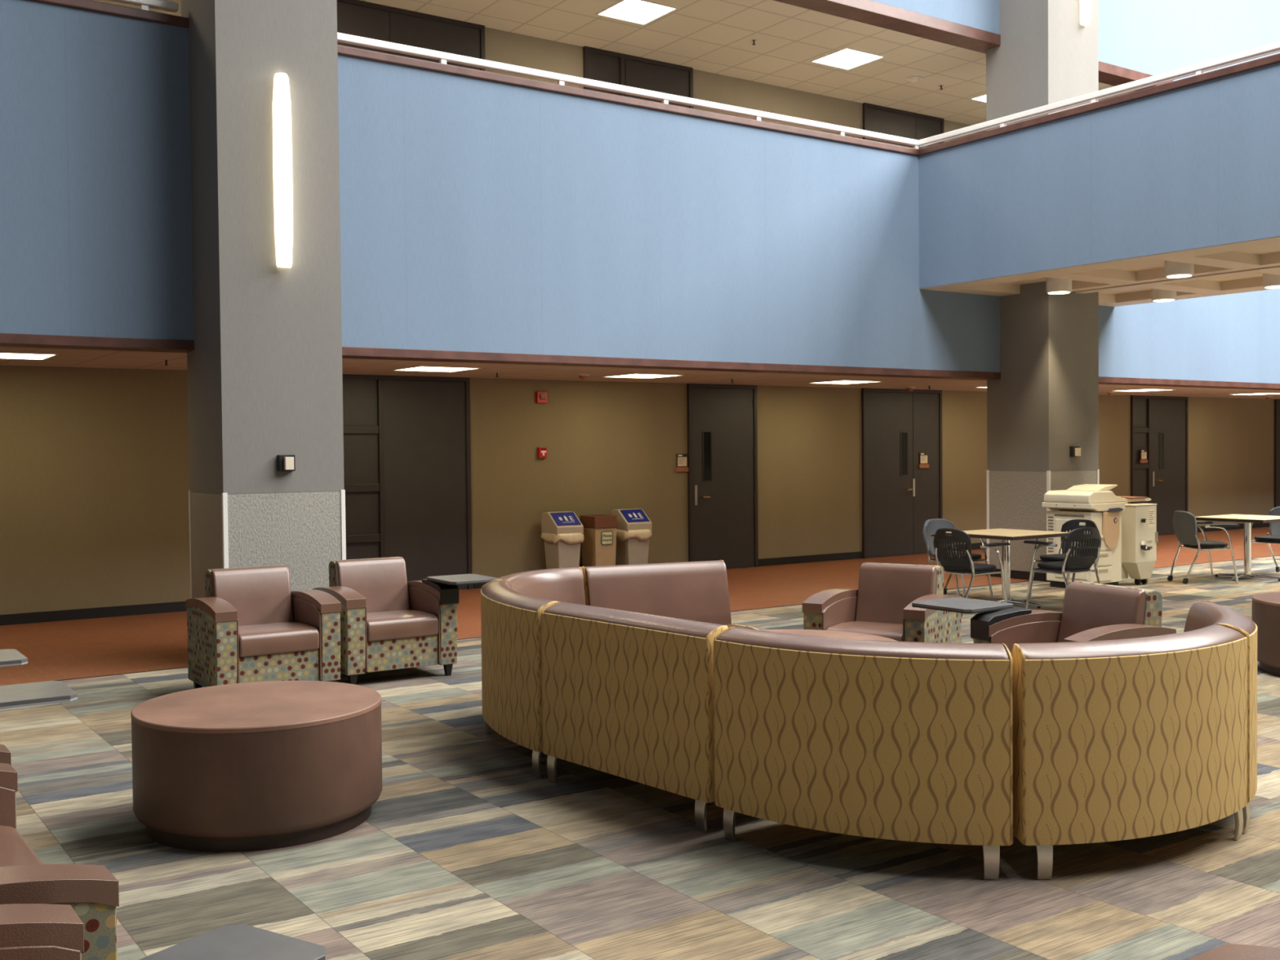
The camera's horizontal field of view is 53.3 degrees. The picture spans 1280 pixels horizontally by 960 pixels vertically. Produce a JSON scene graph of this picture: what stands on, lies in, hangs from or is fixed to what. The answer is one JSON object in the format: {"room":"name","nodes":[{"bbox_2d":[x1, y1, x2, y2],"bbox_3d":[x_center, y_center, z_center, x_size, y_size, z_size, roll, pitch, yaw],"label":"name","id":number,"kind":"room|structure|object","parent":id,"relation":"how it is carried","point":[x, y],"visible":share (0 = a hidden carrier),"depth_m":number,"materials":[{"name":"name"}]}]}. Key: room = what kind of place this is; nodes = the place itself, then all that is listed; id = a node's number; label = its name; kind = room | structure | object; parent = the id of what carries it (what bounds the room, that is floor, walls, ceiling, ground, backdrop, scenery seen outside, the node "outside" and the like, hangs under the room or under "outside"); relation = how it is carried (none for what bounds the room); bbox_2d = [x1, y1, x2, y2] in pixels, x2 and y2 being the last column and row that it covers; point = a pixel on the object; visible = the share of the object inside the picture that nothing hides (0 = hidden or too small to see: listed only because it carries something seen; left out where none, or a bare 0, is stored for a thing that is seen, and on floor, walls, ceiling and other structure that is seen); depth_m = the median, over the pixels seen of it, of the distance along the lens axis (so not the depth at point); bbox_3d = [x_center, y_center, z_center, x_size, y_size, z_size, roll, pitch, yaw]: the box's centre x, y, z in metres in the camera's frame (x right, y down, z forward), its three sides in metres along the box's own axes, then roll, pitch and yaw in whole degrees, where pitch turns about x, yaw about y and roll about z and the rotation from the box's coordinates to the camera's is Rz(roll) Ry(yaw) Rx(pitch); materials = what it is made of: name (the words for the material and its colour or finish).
{"room":"atrium lounge","nodes":[
{"label":"atrium lounge","id":0,"kind":"room"},
{"bbox_2d":[180,0,346,598],"bbox_3d":[-2.997,-3.868,9.990,0.954,10.500,0.924,-2,2,-35],"label":"column","id":1,"kind":"structure","parent":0,"point":[264,365],"depth_m":9.69,"materials":[{"name":"grey paint"}]},
{"bbox_2d":[272,72,293,267],"bbox_3d":[-2.682,-2.336,9.612,0.140,1.450,0.117,-2,2,-35],"label":"wall sconce","id":2,"kind":"object","parent":1,"relation":"attached to","point":[282,111],"visible":1,"depth_m":9.57,"materials":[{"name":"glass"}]},
{"bbox_2d":[277,454,295,471],"bbox_3d":[-2.679,-0.130,9.674,0.124,0.125,0.085,-2,2,-35],"label":"switch box","id":3,"kind":"object","parent":1,"relation":"attached to","point":[285,462],"visible":1,"depth_m":9.64,"materials":[{"name":"black plastic"}]},
{"bbox_2d":[0,0,1279,383],"bbox_3d":[3.553,-2.498,15.021,41.000,2.432,0.300,-2,2,-35],"label":"wall","id":4,"kind":"structure","parent":0,"point":[477,215],"depth_m":11.66,"materials":[{"name":"paint"}]},
{"bbox_2d":[29,0,919,155],"bbox_3d":[-5.119,-3.524,9.023,19.961,0.075,0.360,-2,2,-35],"label":"trim","id":5,"kind":"structure","parent":4,"relation":"on","point":[87,5],"depth_m":11.61,"materials":[{"name":"brown wood"}]},
{"bbox_2d":[108,0,178,12],"bbox_3d":[-7.209,-3.563,7.462,8.750,0.118,0.065,-2,2,-35],"label":"handrail","id":6,"kind":"object","parent":5,"relation":"on","point":[163,5],"visible":1,"depth_m":9.82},
{"bbox_2d":[337,32,919,149],"bbox_3d":[0.266,-3.759,12.613,7.111,0.118,0.065,-2,2,-35],"label":"handrail","id":7,"kind":"object","parent":5,"relation":"on","point":[443,57],"visible":0.89,"depth_m":12.18,"materials":[{"name":"metal"}]},
{"bbox_2d":[0,333,1279,390],"bbox_3d":[3.566,-1.245,15.051,41.000,0.075,0.322,-2,2,-35],"label":"trim","id":8,"kind":"structure","parent":4,"relation":"attached to","point":[6,340],"depth_m":12.06,"materials":[{"name":"brown wood"}]},
{"bbox_2d":[0,526,1279,959],"bbox_3d":[8.200,1.378,8.425,41.000,0.120,22.522,-2,2,-35],"label":"floor","id":9,"kind":"structure","parent":0,"point":[463,852],"depth_m":4.97,"materials":[{"name":"carpet"}]},
{"bbox_2d":[0,648,27,666],"bbox_3d":[-3.137,1.091,5.333,1.082,0.816,0.832,-2,2,-35],"label":"armchair","id":10,"kind":"object","parent":9,"relation":"on","point":[8,657],"visible":1,"depth_m":5.68,"materials":[{"name":"plastic"}]},
{"bbox_2d":[0,680,77,765],"bbox_3d":[-2.528,1.106,4.502,1.042,0.816,0.832,-2,2,-35],"label":"armchair","id":11,"kind":"object","parent":9,"relation":"on","point":[15,695],"visible":0.66,"depth_m":4.81,"materials":[{"name":"plastic"}]},
{"bbox_2d":[0,763,119,959],"bbox_3d":[-1.929,1.128,3.343,0.743,0.816,1.404,-2,2,-36],"label":"armchair","id":12,"kind":"object","parent":9,"relation":"on","point":[91,891],"visible":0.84,"depth_m":2.97,"materials":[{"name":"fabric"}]},
{"bbox_2d":[0,903,325,959],"bbox_3d":[-1.173,1.147,2.317,1.042,0.816,0.951,-2,2,-35],"label":"armchair","id":13,"kind":"object","parent":9,"relation":"on","point":[28,931],"visible":1,"depth_m":2.62,"materials":[{"name":"fabric"}]},
{"bbox_2d":[130,680,382,852],"bbox_3d":[-1.659,1.224,5.569,1.043,0.510,1.043,-2,2,-35],"label":"ottoman","id":14,"kind":"object","parent":9,"relation":"on","point":[255,766],"visible":1,"depth_m":5.15,"materials":[{"name":"leather"}]},
{"bbox_2d":[186,564,341,688],"bbox_3d":[-2.526,1.007,8.512,0.824,0.816,0.743,-2,2,-35],"label":"armchair","id":15,"kind":"object","parent":9,"relation":"on","point":[249,625],"visible":0.93,"depth_m":8.37,"materials":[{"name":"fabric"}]},
{"bbox_2d":[312,556,497,684],"bbox_3d":[-1.681,0.985,9.110,1.072,0.816,0.932,-1,2,-34],"label":"armchair","id":16,"kind":"object","parent":9,"relation":"on","point":[388,621],"visible":0.85,"depth_m":8.97,"materials":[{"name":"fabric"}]},
{"bbox_2d":[480,580,557,777],"bbox_3d":[-0.396,1.007,6.825,0.809,0.860,1.176,-1,1,-20],"label":"sofa section","id":17,"kind":"object","parent":9,"relation":"on","point":[511,619],"visible":0.59,"depth_m":6.39,"materials":[{"name":"fabric"}]},
{"bbox_2d":[482,566,585,728],"bbox_3d":[-0.518,0.986,7.713,0.779,0.860,0.852,-1,1,-1],"label":"sofa section","id":18,"kind":"object","parent":9,"relation":"on","point":[566,584],"visible":0.2,"depth_m":7.84,"materials":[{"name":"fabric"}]},
{"bbox_2d":[540,511,584,568],"bbox_3d":[-0.920,0.809,15.115,0.401,0.858,0.410,-2,2,-35],"label":"recycling bin","id":19,"kind":"object","parent":9,"relation":"on","point":[562,532],"visible":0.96,"depth_m":14.99,"materials":[{"name":"plastic"}]},
{"bbox_2d":[579,514,617,566],"bbox_3d":[-0.499,0.826,15.405,0.333,0.803,0.362,-2,2,-35],"label":"bin","id":20,"kind":"object","parent":9,"relation":"on","point":[598,547],"visible":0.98,"depth_m":15.28,"materials":[{"name":"plastic"}]},
{"bbox_2d":[610,508,652,564],"bbox_3d":[-0.105,0.788,15.677,0.401,0.858,0.410,-2,2,-35],"label":"recycling bin","id":21,"kind":"object","parent":9,"relation":"on","point":[633,531],"visible":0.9,"depth_m":15.55,"materials":[{"name":"plastic"}]},
{"bbox_2d":[541,601,729,832],"bbox_3d":[0.192,1.023,5.938,0.758,0.860,1.170,-2,2,-40],"label":"sofa section","id":22,"kind":"object","parent":9,"relation":"on","point":[627,695],"visible":0.83,"depth_m":5.62,"materials":[{"name":"fabric"}]},
{"bbox_2d":[54,555,1279,680],"bbox_3d":[3.964,1.255,14.568,41.000,0.104,0.012,-2,2,-35],"label":"trim","id":23,"kind":"structure","parent":9,"relation":"on","point":[1277,555],"depth_m":10.89,"materials":[{"name":"black rubber"}]},
{"bbox_2d":[581,560,759,630],"bbox_3d":[0.204,0.973,7.992,0.988,0.860,0.758,-1,2,-23],"label":"sofa section","id":24,"kind":"object","parent":9,"relation":"on","point":[697,591],"visible":0.32,"depth_m":8.16,"materials":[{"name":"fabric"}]},
{"bbox_2d":[762,629,897,641],"bbox_3d":[0.857,1.165,7.051,1.202,0.510,1.202,-2,2,-35],"label":"ottoman","id":25,"kind":"object","parent":9,"relation":"on","point":[829,633],"visible":0.11,"depth_m":7.42,"materials":[{"name":"leather"}]},
{"bbox_2d":[713,626,1013,879],"bbox_3d":[0.960,1.035,5.178,1.201,0.860,0.821,0,2,28],"label":"sofa section","id":26,"kind":"object","parent":9,"relation":"on","point":[909,741],"visible":1,"depth_m":4.78,"materials":[{"name":"fabric"}]},
{"bbox_2d":[802,562,961,643],"bbox_3d":[1.591,0.975,8.283,0.824,0.816,0.743,0,2,33],"label":"armchair","id":27,"kind":"object","parent":9,"relation":"on","point":[881,605],"visible":0.58,"depth_m":8.32,"materials":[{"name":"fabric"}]},
{"bbox_2d":[922,518,993,598],"bbox_3d":[3.298,0.830,13.402,0.584,0.827,0.620,-2,2,-35],"label":"cafe chair","id":28,"kind":"object","parent":9,"relation":"on","point":[931,526],"visible":0.44,"depth_m":13.43,"materials":[{"name":"black plastic"}]},
{"bbox_2d":[933,528,1010,617],"bbox_3d":[3.102,0.863,12.140,0.620,0.827,0.584,-2,2,-35],"label":"cafe chair","id":29,"kind":"object","parent":9,"relation":"on","point":[951,564],"visible":0.91,"depth_m":12.00,"materials":[{"name":"black plastic"}]},
{"bbox_2d":[946,528,1069,608],"bbox_3d":[3.671,0.888,12.776,0.864,0.730,0.864,-2,2,-35],"label":"cafe table","id":30,"kind":"object","parent":9,"relation":"on","point":[1005,535],"visible":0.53,"depth_m":12.73,"materials":[{"name":"brown wood"}]},
{"bbox_2d":[911,581,1176,654],"bbox_3d":[2.224,0.997,7.130,0.898,0.816,1.236,-1,2,-27],"label":"armchair","id":31,"kind":"object","parent":9,"relation":"on","point":[1092,611],"visible":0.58,"depth_m":7.10,"materials":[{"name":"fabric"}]},
{"bbox_2d":[1023,527,1101,608],"bbox_3d":[4.097,0.852,12.185,0.584,0.827,0.620,-1,2,-28],"label":"cafe chair","id":32,"kind":"object","parent":9,"relation":"on","point":[1082,562],"visible":0.94,"depth_m":12.03,"materials":[{"name":"black plastic"}]},
{"bbox_2d":[1029,519,1098,599],"bbox_3d":[4.406,0.827,13.112,0.620,0.827,0.584,-2,2,-35],"label":"cafe chair","id":33,"kind":"object","parent":9,"relation":"on","point":[1073,524],"visible":0.27,"depth_m":13.19,"materials":[{"name":"black plastic"}]},
{"bbox_2d":[1041,484,1151,588],"bbox_3d":[5.299,0.621,14.495,1.410,1.150,0.670,-2,2,-35],"label":"photocopier","id":34,"kind":"object","parent":9,"relation":"on","point":[1095,503],"visible":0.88,"depth_m":14.10,"materials":[{"name":"beige plastic"}]},
{"bbox_2d":[1048,514,1084,551],"bbox_3d":[4.732,0.597,14.164,0.007,0.425,0.470,-2,2,-35],"label":"vent","id":35,"kind":"object","parent":34,"relation":"attached to","point":[1055,522],"depth_m":14.24,"materials":[{"name":"plastic"}]},
{"bbox_2d":[1065,484,1117,491],"bbox_3d":[5.066,0.084,14.307,0.372,0.063,0.420,-2,2,-35],"label":"tray","id":36,"kind":"object","parent":34,"relation":"on","point":[1084,487],"depth_m":14.21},
{"bbox_2d":[1011,624,1248,879],"bbox_3d":[1.771,1.028,5.143,1.161,0.860,0.866,-2,2,-35],"label":"sofa section","id":37,"kind":"object","parent":9,"relation":"on","point":[1117,740],"visible":0.81,"depth_m":4.73,"materials":[{"name":"fabric"}]},
{"bbox_2d":[1121,503,1158,585],"bbox_3d":[5.677,0.733,14.458,0.416,0.920,0.252,-2,2,-35],"label":"box","id":38,"kind":"object","parent":9,"relation":"on","point":[1140,535],"visible":0.93,"depth_m":14.38,"materials":[{"name":"plastic"}]},
{"bbox_2d":[1121,497,1151,502],"bbox_3d":[5.635,0.228,14.780,0.517,0.035,0.330,-2,2,-35],"label":"tray","id":39,"kind":"object","parent":38,"relation":"on","point":[1124,500],"depth_m":14.60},
{"bbox_2d":[1167,511,1239,583],"bbox_3d":[6.483,0.768,14.729,0.620,0.827,0.584,-1,1,-6],"label":"cafe chair","id":40,"kind":"object","parent":9,"relation":"on","point":[1184,523],"visible":1,"depth_m":14.57,"materials":[{"name":"plastic"}]},
{"bbox_2d":[1183,600,1257,833],"bbox_3d":[2.314,1.009,5.703,0.791,0.860,0.892,0,1,19],"label":"sofa section","id":41,"kind":"object","parent":9,"relation":"on","point":[1202,614],"visible":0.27,"depth_m":5.28,"materials":[{"name":"fabric"}]},
{"bbox_2d":[1186,943,1279,959],"bbox_3d":[1.609,1.119,2.405,0.824,0.816,0.743,-2,2,-35],"label":"armchair","id":42,"kind":"object","parent":9,"relation":"on","point":[1227,951],"visible":1,"depth_m":2.46,"materials":[{"name":"fabric"}]},
{"bbox_2d":[1195,514,1279,581],"bbox_3d":[7.171,0.800,15.043,0.864,0.730,0.864,-2,2,-35],"label":"cafe table","id":43,"kind":"object","parent":9,"relation":"on","point":[1247,520],"visible":0.9,"depth_m":15.00,"materials":[{"name":"brown wood"}]},
{"bbox_2d":[1251,591,1279,676],"bbox_3d":[4.826,1.084,8.850,1.042,0.510,1.042,-2,2,-35],"label":"ottoman","id":44,"kind":"object","parent":9,"relation":"on","point":[1265,606],"visible":0.9,"depth_m":8.78,"materials":[{"name":"leather"}]},
{"bbox_2d":[1251,506,1279,572],"bbox_3d":[7.759,0.738,15.471,0.620,0.827,0.584,-2,2,-35],"label":"cafe chair","id":45,"kind":"object","parent":9,"relation":"on","point":[1274,527],"visible":0.64,"depth_m":15.67,"materials":[{"name":"black fabric"}]},
{"bbox_2d":[0,0,1279,614],"bbox_3d":[1.874,-2.346,17.464,41.000,7.000,0.250,-2,2,-35],"label":"wall","id":46,"kind":"structure","parent":0,"point":[95,467],"depth_m":15.30,"materials":[{"name":"paint"}]},
{"bbox_2d":[0,600,186,625],"bbox_3d":[-9.297,1.400,9.668,13.600,0.100,0.015,-2,2,-35],"label":"baseboard","id":47,"kind":"structure","parent":46,"relation":"attached to","point":[175,606],"depth_m":12.39,"materials":[{"name":"black rubber"}]},
{"bbox_2d":[342,373,472,589],"bbox_3d":[-2.828,0.063,14.083,2.120,2.436,0.050,-2,2,-35],"label":"door","id":48,"kind":"structure","parent":46,"relation":"in","point":[407,451],"depth_m":14.26,"materials":[{"name":"wood"}]},
{"bbox_2d":[337,0,485,71],"bbox_3d":[-2.763,-3.890,14.060,2.370,2.640,0.045,-2,2,-35],"label":"door","id":49,"kind":"structure","parent":46,"relation":"in","point":[359,18],"depth_m":14.17,"materials":[{"name":"wood"}]},
{"bbox_2d":[472,582,486,588],"bbox_3d":[-0.661,1.174,15.618,3.080,0.100,0.015,-2,2,-35],"label":"baseboard","id":50,"kind":"structure","parent":46,"relation":"attached to","point":[474,585],"depth_m":14.77,"materials":[{"name":"black rubber"}]},
{"bbox_2d":[535,391,547,403],"bbox_3d":[-1.171,-0.987,15.200,0.140,0.140,0.066,-2,2,-35],"label":"fire alarm strobe","id":51,"kind":"object","parent":46,"relation":"attached to","point":[540,396],"visible":1,"depth_m":15.18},
{"bbox_2d":[537,447,546,457],"bbox_3d":[-1.166,-0.327,15.217,0.110,0.130,0.064,-2,2,-35],"label":"fire alarm","id":52,"kind":"object","parent":46,"relation":"attached to","point":[541,451],"visible":1,"depth_m":15.19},
{"bbox_2d":[582,45,693,108],"bbox_3d":[0.009,-3.963,15.966,1.640,2.640,0.050,-2,2,-35],"label":"door","id":53,"kind":"structure","parent":46,"relation":"in","point":[599,64],"depth_m":15.91,"materials":[{"name":"wood"}]},
{"bbox_2d":[675,453,688,471],"bbox_3d":[0.540,-0.222,16.413,0.200,0.230,0.028,-2,2,-35],"label":"room sign","id":54,"kind":"object","parent":46,"relation":"attached to","point":[681,459],"visible":1,"depth_m":16.41,"materials":[{"name":"beige plastic"}]},
{"bbox_2d":[686,383,758,568],"bbox_3d":[1.110,-0.039,16.774,1.140,2.436,0.088,-2,2,-35],"label":"door","id":55,"kind":"structure","parent":46,"relation":"in","point":[722,420],"depth_m":16.78,"materials":[{"name":"brown wood"}]},
{"bbox_2d":[758,551,862,566],"bbox_3d":[2.380,1.094,17.715,1.930,0.100,0.015,-2,2,-35],"label":"baseboard","id":56,"kind":"structure","parent":46,"relation":"attached to","point":[851,555],"depth_m":17.69,"materials":[{"name":"black rubber"}]},
{"bbox_2d":[861,387,942,558],"bbox_3d":[3.872,-0.112,18.677,1.630,2.436,0.088,-2,2,-35],"label":"door","id":57,"kind":"structure","parent":46,"relation":"in","point":[899,496],"depth_m":18.64,"materials":[{"name":"brown wood"}]},
{"bbox_2d":[918,452,928,467],"bbox_3d":[4.208,-0.292,18.905,0.200,0.230,0.028,-2,2,-35],"label":"room sign","id":58,"kind":"object","parent":57,"relation":"attached to","point":[922,455],"visible":1,"depth_m":18.90,"materials":[{"name":"beige plastic"}]},
{"bbox_2d":[862,102,943,155],"bbox_3d":[3.868,-4.064,18.629,1.640,2.640,0.045,-2,2,-35],"label":"door","id":59,"kind":"structure","parent":46,"relation":"in","point":[876,118],"depth_m":18.54,"materials":[{"name":"wood"}]},
{"bbox_2d":[957,542,986,550],"bbox_3d":[6.476,0.987,20.537,4.680,0.100,0.015,-2,2,-35],"label":"baseboard","id":60,"kind":"structure","parent":46,"relation":"attached to","point":[974,545],"depth_m":19.62,"materials":[{"name":"black rubber"}]},
{"bbox_2d":[1130,395,1188,534],"bbox_3d":[9.112,-0.249,22.288,1.640,2.436,0.088,-2,2,-35],"label":"door","id":61,"kind":"structure","parent":46,"relation":"in","point":[1159,424],"depth_m":22.32,"materials":[{"name":"brown wood"}]},
{"bbox_2d":[1139,449,1147,462],"bbox_3d":[8.681,-0.409,21.963,0.200,0.230,0.028,-2,2,-35],"label":"room sign","id":62,"kind":"object","parent":61,"relation":"attached to","point":[1143,452],"visible":1,"depth_m":21.95,"materials":[{"name":"beige plastic"}]},
{"bbox_2d":[1196,522,1269,532],"bbox_3d":[10.975,0.869,23.637,2.850,0.100,0.015,-2,2,-35],"label":"baseboard","id":63,"kind":"structure","parent":46,"relation":"attached to","point":[1255,525],"depth_m":23.68,"materials":[{"name":"black rubber"}]},
{"bbox_2d":[1274,399,1279,507],"bbox_3d":[12.879,-0.348,24.909,1.720,2.436,0.045,-2,2,-35],"label":"door","id":64,"kind":"structure","parent":46,"relation":"in","point":[1277,405],"depth_m":24.43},
{"bbox_2d":[0,346,1279,399],"bbox_3d":[2.716,-1.361,16.279,41.000,0.200,2.687,-2,2,-35],"label":"ceiling","id":65,"kind":"structure","parent":0,"point":[66,357],"depth_m":14.03,"materials":[{"name":"paint"}]},
{"bbox_2d":[0,351,58,359],"bbox_3d":[-5.318,-1.047,10.710,0.680,0.012,0.680,-2,2,-35],"label":"recessed light","id":66,"kind":"object","parent":65,"relation":"in","point":[6,355],"visible":1,"depth_m":10.74,"materials":[{"name":"white paint"}]},
{"bbox_2d":[0,353,52,359],"bbox_3d":[-5.318,-1.047,10.710,0.640,0.004,0.640,-2,2,-35],"label":"diffuser","id":67,"kind":"object","parent":66,"relation":"attached to","point":[6,356],"depth_m":10.80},
{"bbox_2d":[162,359,169,365],"bbox_3d":[-4.236,-1.052,11.395,0.070,0.054,0.070,-2,2,-35],"label":"sprinkler head","id":68,"kind":"object","parent":65,"relation":"attached to","point":[166,360],"visible":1,"depth_m":11.39},
{"bbox_2d":[391,365,481,372],"bbox_3d":[-2.078,-1.134,13.003,0.680,0.012,0.680,-2,2,-35],"label":"recessed light","id":69,"kind":"object","parent":65,"relation":"in","point":[419,368],"visible":1,"depth_m":12.98,"materials":[{"name":"white paint"}]},
{"bbox_2d":[401,366,475,371],"bbox_3d":[-2.078,-1.134,13.003,0.640,0.004,0.640,-2,2,-35],"label":"diffuser","id":70,"kind":"object","parent":69,"relation":"attached to","point":[413,368],"depth_m":12.98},
{"bbox_2d":[577,373,589,379],"bbox_3d":[-0.636,-1.153,14.277,0.138,0.055,0.138,-2,2,-35],"label":"ceiling sensor","id":71,"kind":"object","parent":65,"relation":"attached to","point":[584,376],"visible":1,"depth_m":14.24,"materials":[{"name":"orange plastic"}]},
{"bbox_2d":[601,373,684,378],"bbox_3d":[0.030,-1.192,14.577,0.680,0.012,0.680,-2,2,-35],"label":"recessed light","id":72,"kind":"object","parent":65,"relation":"in","point":[633,375],"visible":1,"depth_m":14.56,"materials":[{"name":"white paint"}]},
{"bbox_2d":[608,373,673,377],"bbox_3d":[0.030,-1.192,14.577,0.640,0.004,0.640,-2,2,-35],"label":"diffuser","id":73,"kind":"object","parent":72,"relation":"attached to","point":[626,375],"depth_m":14.57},
{"bbox_2d":[808,379,883,384],"bbox_3d":[2.637,-1.261,16.398,0.680,0.012,0.680,-2,2,-35],"label":"recessed light","id":74,"kind":"object","parent":65,"relation":"in","point":[844,381],"visible":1,"depth_m":16.41,"materials":[{"name":"white paint"}]},
{"bbox_2d":[819,380,874,383],"bbox_3d":[2.637,-1.261,16.398,0.640,0.004,0.640,-2,2,-35],"label":"diffuser","id":75,"kind":"object","parent":74,"relation":"attached to","point":[833,381],"depth_m":16.41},
{"bbox_2d":[905,386,915,391],"bbox_3d":[3.837,-1.287,18.075,0.138,0.055,0.138,-2,2,-35],"label":"ceiling sensor","id":76,"kind":"object","parent":65,"relation":"attached to","point":[909,388],"visible":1,"depth_m":18.04,"materials":[{"name":"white plastic"}]},
{"bbox_2d":[1106,391,1115,395],"bbox_3d":[7.518,-1.377,20.345,0.138,0.055,0.138,-2,2,-35],"label":"ceiling sensor","id":77,"kind":"object","parent":65,"relation":"attached to","point":[1108,393],"visible":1,"depth_m":20.31,"materials":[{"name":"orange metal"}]},
{"bbox_2d":[1110,388,1176,391],"bbox_3d":[7.772,-1.389,19.693,0.680,0.012,0.680,-2,2,-35],"label":"recessed light","id":78,"kind":"object","parent":65,"relation":"in","point":[1141,389],"visible":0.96,"depth_m":19.64,"materials":[{"name":"white paint"}]},
{"bbox_2d":[1120,389,1168,391],"bbox_3d":[7.772,-1.389,19.693,0.640,0.004,0.640,-2,2,-35],"label":"diffuser","id":79,"kind":"object","parent":78,"relation":"attached to","point":[1126,390],"depth_m":19.79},
{"bbox_2d":[1231,392,1279,395],"bbox_3d":[10.472,-1.461,21.590,0.680,0.012,0.680,-2,2,-35],"label":"recessed light","id":80,"kind":"object","parent":65,"relation":"in","point":[1253,393],"visible":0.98,"depth_m":21.59,"materials":[{"name":"white paint"}]},
{"bbox_2d":[360,0,1133,124],"bbox_3d":[2.684,-5.413,16.171,41.000,0.200,2.707,-2,2,-35],"label":"ceiling","id":81,"kind":"structure","parent":0,"point":[710,36],"depth_m":15.42,"materials":[{"name":"tile"}]},
{"bbox_2d":[595,0,678,25],"bbox_3d":[-0.037,-5.238,14.239,0.660,0.012,0.660,-2,2,-35],"label":"recessed light","id":82,"kind":"object","parent":81,"relation":"in","point":[642,12],"visible":1,"depth_m":14.23,"materials":[{"name":"white paint"}]},
{"bbox_2d":[809,47,884,70],"bbox_3d":[2.614,-5.308,16.066,0.660,0.012,0.660,-2,2,-35],"label":"recessed light","id":83,"kind":"object","parent":81,"relation":"in","point":[846,58],"visible":1,"depth_m":16.06,"materials":[{"name":"white paint"}]},
{"bbox_2d":[906,75,922,82],"bbox_3d":[3.644,-5.313,16.933,0.207,0.055,0.207,-2,2,-35],"label":"ceiling sensor","id":84,"kind":"object","parent":81,"relation":"attached to","point":[913,78],"visible":1,"depth_m":16.88,"materials":[{"name":"white paint"}]},
{"bbox_2d":[969,93,986,102],"bbox_3d":[5.104,-5.375,17.879,0.660,0.012,0.660,-2,2,-35],"label":"recessed light","id":85,"kind":"object","parent":81,"relation":"in","point":[982,98],"visible":0.21,"depth_m":17.94,"materials":[{"name":"white paint"}]},
{"bbox_2d":[973,94,986,102],"bbox_3d":[5.104,-5.375,17.879,0.620,0.004,0.620,-2,2,-35],"label":"diffuser","id":86,"kind":"object","parent":85,"relation":"attached to","point":[982,98],"depth_m":17.94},
{"bbox_2d":[986,0,1099,582],"bbox_3d":[4.858,-4.074,15.403,0.954,10.500,0.924,-2,2,-35],"label":"column","id":87,"kind":"structure","parent":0,"point":[1044,402],"depth_m":15.11,"materials":[{"name":"grey paint"}]},
{"bbox_2d":[1069,446,1080,457],"bbox_3d":[5.154,-0.335,15.071,0.124,0.125,0.085,-2,2,-35],"label":"switch box","id":88,"kind":"object","parent":87,"relation":"attached to","point":[1074,451],"visible":1,"depth_m":15.04,"materials":[{"name":"black plastic"}]},
{"bbox_2d":[1080,0,1091,26],"bbox_3d":[5.266,-6.099,15.025,0.140,1.440,0.117,-2,2,-35],"label":"wall sconce","id":89,"kind":"object","parent":87,"relation":"attached to","point":[1085,5],"visible":1,"depth_m":15.01,"materials":[{"name":"plastic"}]},
{"bbox_2d":[871,0,1279,80],"bbox_3d":[3.514,-7.315,14.895,41.000,3.970,0.280,-2,2,-35],"label":"wall","id":90,"kind":"structure","parent":0,"point":[1153,37],"depth_m":17.20,"materials":[{"name":"paint"}]},
{"bbox_2d":[773,0,1173,91],"bbox_3d":[-3.094,-5.092,10.378,24.900,0.130,0.320,-2,2,-35],"label":"trim","id":91,"kind":"structure","parent":90,"relation":"attached to","point":[871,12],"depth_m":14.64,"materials":[{"name":"brown wood"}]},
{"bbox_2d":[918,62,1279,288],"bbox_3d":[9.872,-2.850,8.113,3.659,1.507,18.235,-2,2,-35],"label":"wall","id":92,"kind":"structure","parent":0,"point":[1196,166],"depth_m":12.50,"materials":[{"name":"paint"}]},
{"bbox_2d":[919,53,1279,155],"bbox_3d":[8.466,-3.604,7.112,0.300,0.075,18.205,-2,2,-35],"label":"trim","id":93,"kind":"structure","parent":92,"relation":"on","point":[1273,59],"depth_m":12.45,"materials":[{"name":"brown wood"}]},
{"bbox_2d":[919,41,1279,147],"bbox_3d":[8.253,-3.703,7.297,0.065,0.118,17.755,-2,2,-35],"label":"handrail","id":94,"kind":"object","parent":93,"relation":"on","point":[1197,68],"visible":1,"depth_m":12.52,"materials":[{"name":"metal"}]},
{"bbox_2d":[919,235,1279,306],"bbox_3d":[9.878,-2.204,8.129,3.655,0.226,18.235,-2,2,-35],"label":"ceiling","id":95,"kind":"structure","parent":0,"point":[1239,267],"depth_m":13.89,"materials":[{"name":"paint"}]},
{"bbox_2d":[1045,277,1071,294],"bbox_3d":[4.776,-2.218,14.527,0.280,0.176,0.280,-2,2,-35],"label":"recessed light","id":96,"kind":"object","parent":95,"relation":"in","point":[1053,286],"visible":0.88,"depth_m":14.42,"materials":[{"name":"white paint"}]},
{"bbox_2d":[1151,288,1176,302],"bbox_3d":[6.332,-2.254,15.405,0.280,0.176,0.280,-2,2,-35],"label":"recessed light","id":97,"kind":"object","parent":95,"relation":"in","point":[1157,295],"visible":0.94,"depth_m":15.30,"materials":[{"name":"white paint"}]},
{"bbox_2d":[1164,260,1194,278],"bbox_3d":[5.579,-2.193,13.186,0.280,0.176,0.280,-2,2,-35],"label":"recessed light","id":98,"kind":"object","parent":95,"relation":"in","point":[1173,269],"visible":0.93,"depth_m":13.08,"materials":[{"name":"white paint"}]},
{"bbox_2d":[1262,272,1279,288],"bbox_3d":[7.083,-2.231,14.174,0.280,0.176,0.280,-2,2,-35],"label":"recessed light","id":99,"kind":"object","parent":95,"relation":"in","point":[1269,281],"visible":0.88,"depth_m":14.10,"materials":[{"name":"white paint"}]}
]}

